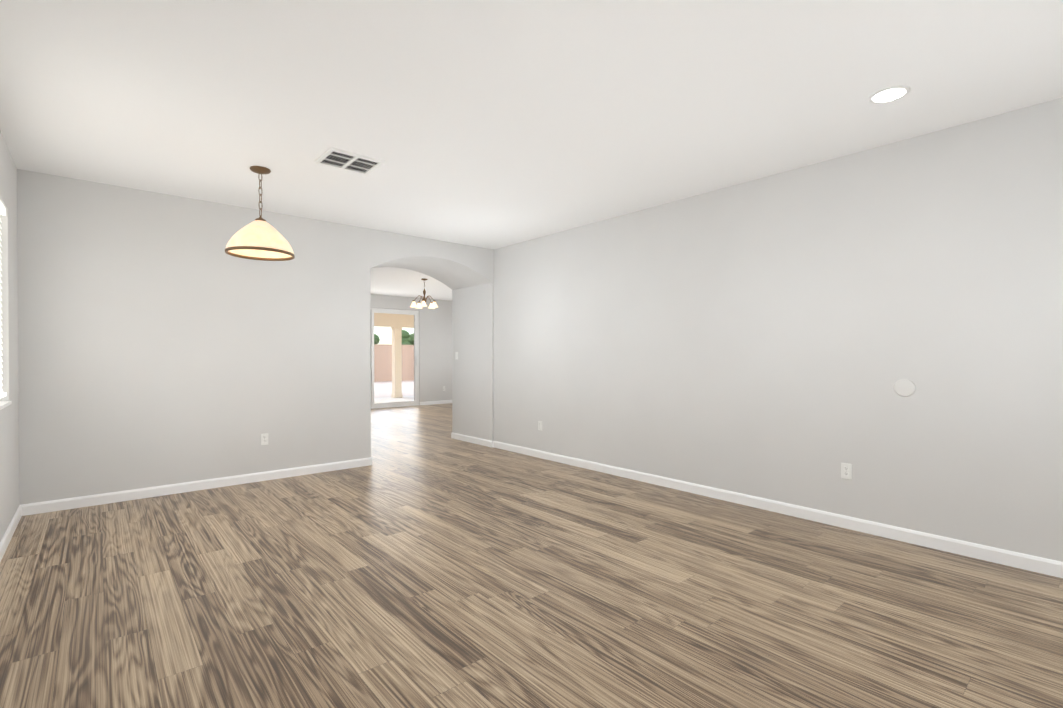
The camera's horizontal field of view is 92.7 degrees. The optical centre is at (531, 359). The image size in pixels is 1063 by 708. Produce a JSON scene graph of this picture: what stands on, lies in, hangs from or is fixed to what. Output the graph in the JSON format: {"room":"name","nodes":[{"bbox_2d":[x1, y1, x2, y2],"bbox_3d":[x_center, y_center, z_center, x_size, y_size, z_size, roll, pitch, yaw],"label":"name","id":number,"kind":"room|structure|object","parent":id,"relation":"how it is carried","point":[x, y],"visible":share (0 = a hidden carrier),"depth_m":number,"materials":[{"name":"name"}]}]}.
{"room":"empty living room","nodes":[
{"label":"empty living room","id":0,"kind":"room"},
{"bbox_2d":[0,130,19,541],"bbox_3d":[-3.521,-0.158,3.266,0.150,2.800,14.100,0,1,-41],"label":"wall","id":1,"kind":"structure","parent":0,"point":[9,463],"depth_m":3.58,"materials":[{"name":"paint"}]},
{"bbox_2d":[0,201,6,397],"bbox_3d":[-3.105,-0.396,2.850,0.068,1.305,1.800,0,1,-41],"label":"window blinds","id":2,"kind":"object","parent":1,"relation":"attached to","point":[2,212],"visible":1,"depth_m":3.49,"materials":[{"name":"white"}]},
{"bbox_2d":[0,401,11,409],"bbox_3d":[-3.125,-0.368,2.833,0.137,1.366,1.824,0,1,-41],"label":"window sill","id":3,"kind":"structure","parent":1,"relation":"in","point":[3,404],"depth_m":3.37,"materials":[{"name":"white plastic"}]},
{"bbox_2d":[17,169,493,504],"bbox_3d":[-0.976,-0.192,7.317,8.990,2.800,1.030,0,1,-41],"label":"wall","id":4,"kind":"structure","parent":0,"point":[164,339],"depth_m":4.75,"materials":[{"name":"paint"}]},
{"bbox_2d":[261,433,267,444],"bbox_3d":[-2.712,0.806,5.150,0.070,0.115,0.008,0,1,-41],"label":"outlet","id":5,"kind":"object","parent":4,"relation":"attached to","point":[264,439],"visible":1,"depth_m":5.15,"materials":[{"name":"white plastic"}]},
{"bbox_2d":[370,294,451,401],"bbox_3d":[-4.542,-0.227,11.584,9.140,2.800,0.150,0,1,-41],"label":"wall","id":6,"kind":"structure","parent":0,"point":[435,350],"depth_m":13.18,"materials":[{"name":"paint"}]},
{"bbox_2d":[370,308,418,408],"bbox_3d":[-3.831,-0.040,12.191,2.424,2.417,0.118,0,1,-41],"label":"sliding patio door","id":7,"kind":"structure","parent":6,"relation":"in","point":[394,357],"depth_m":12.54,"materials":[{"name":"clear glass"}]},
{"bbox_2d":[0,403,1062,707],"bbox_3d":[-0.054,1.267,6.256,9.290,0.100,14.100,0,1,-41],"label":"floor","id":8,"kind":"structure","parent":0,"point":[424,559],"depth_m":2.62,"materials":[{"name":"brown wood"}]},
{"bbox_2d":[0,0,1062,300],"bbox_3d":[-0.054,-1.603,6.233,9.290,0.160,14.100,0,1,-41],"label":"ceiling","id":9,"kind":"structure","parent":0,"point":[492,124],"depth_m":2.85,"materials":[{"name":"white paint"}]},
{"bbox_2d":[225,166,294,260],"bbox_3d":[-2.138,-1.165,3.998,0.488,0.678,0.488,0,1,-41],"label":"pendant light","id":10,"kind":"object","parent":9,"relation":"hanging from","point":[260,238],"visible":1,"depth_m":3.91,"materials":[{"name":"beige glass"}]},
{"bbox_2d":[314,147,384,174],"bbox_3d":[-1.374,-1.496,3.834,0.410,0.015,0.350,0,1,-41],"label":"ceiling vent","id":11,"kind":"object","parent":9,"relation":"in","point":[346,160],"visible":1,"depth_m":3.82,"materials":[{"name":"white plastic"}]},
{"bbox_2d":[410,278,437,308],"bbox_3d":[-2.063,-1.279,9.713,0.528,0.544,0.513,0,1,-41],"label":"light","id":12,"kind":"object","parent":9,"relation":"hanging from","point":[433,305],"visible":1,"depth_m":9.66,"materials":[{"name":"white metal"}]},
{"bbox_2d":[868,85,909,103],"bbox_3d":[2.012,-1.491,2.854,0.196,0.008,0.196,0,1,-41],"label":"recessed light","id":13,"kind":"object","parent":9,"relation":"in","point":[889,94],"visible":1,"depth_m":2.85,"materials":[{"name":"white plastic"}]},
{"bbox_2d":[494,98,1062,561],"bbox_3d":[2.075,-0.165,4.119,0.150,2.800,7.800,0,1,-41],"label":"wall","id":14,"kind":"structure","parent":0,"point":[776,336],"depth_m":3.78,"materials":[{"name":"paint"}]},
{"bbox_2d":[0,400,1062,577],"bbox_3d":[-0.054,1.172,6.255,8.990,0.090,13.800,0,1,-41],"label":"baseboard","id":15,"kind":"structure","parent":14,"relation":"attached to","point":[1050,567],"depth_m":4.26,"materials":[{"name":"white wood"}]},
{"bbox_2d":[538,421,541,430],"bbox_3d":[0.106,0.817,6.298,0.008,0.115,0.070,0,1,-41],"label":"outlet","id":16,"kind":"object","parent":14,"relation":"attached to","point":[539,425],"visible":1,"depth_m":6.29,"materials":[{"name":"white plastic"}]},
{"bbox_2d":[841,463,851,479],"bbox_3d":[2.315,0.818,3.726,0.008,0.115,0.070,0,1,-41],"label":"outlet","id":17,"kind":"object","parent":14,"relation":"attached to","point":[846,470],"visible":1,"depth_m":3.72,"materials":[{"name":"white plastic"}]},
{"bbox_2d":[894,379,915,396],"bbox_3d":[2.543,0.190,3.456,0.008,0.124,0.124,0,1,-41],"label":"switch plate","id":18,"kind":"object","parent":14,"relation":"attached to","point":[904,387],"visible":1,"depth_m":3.45,"materials":[{"name":"white plastic"}]}
]}

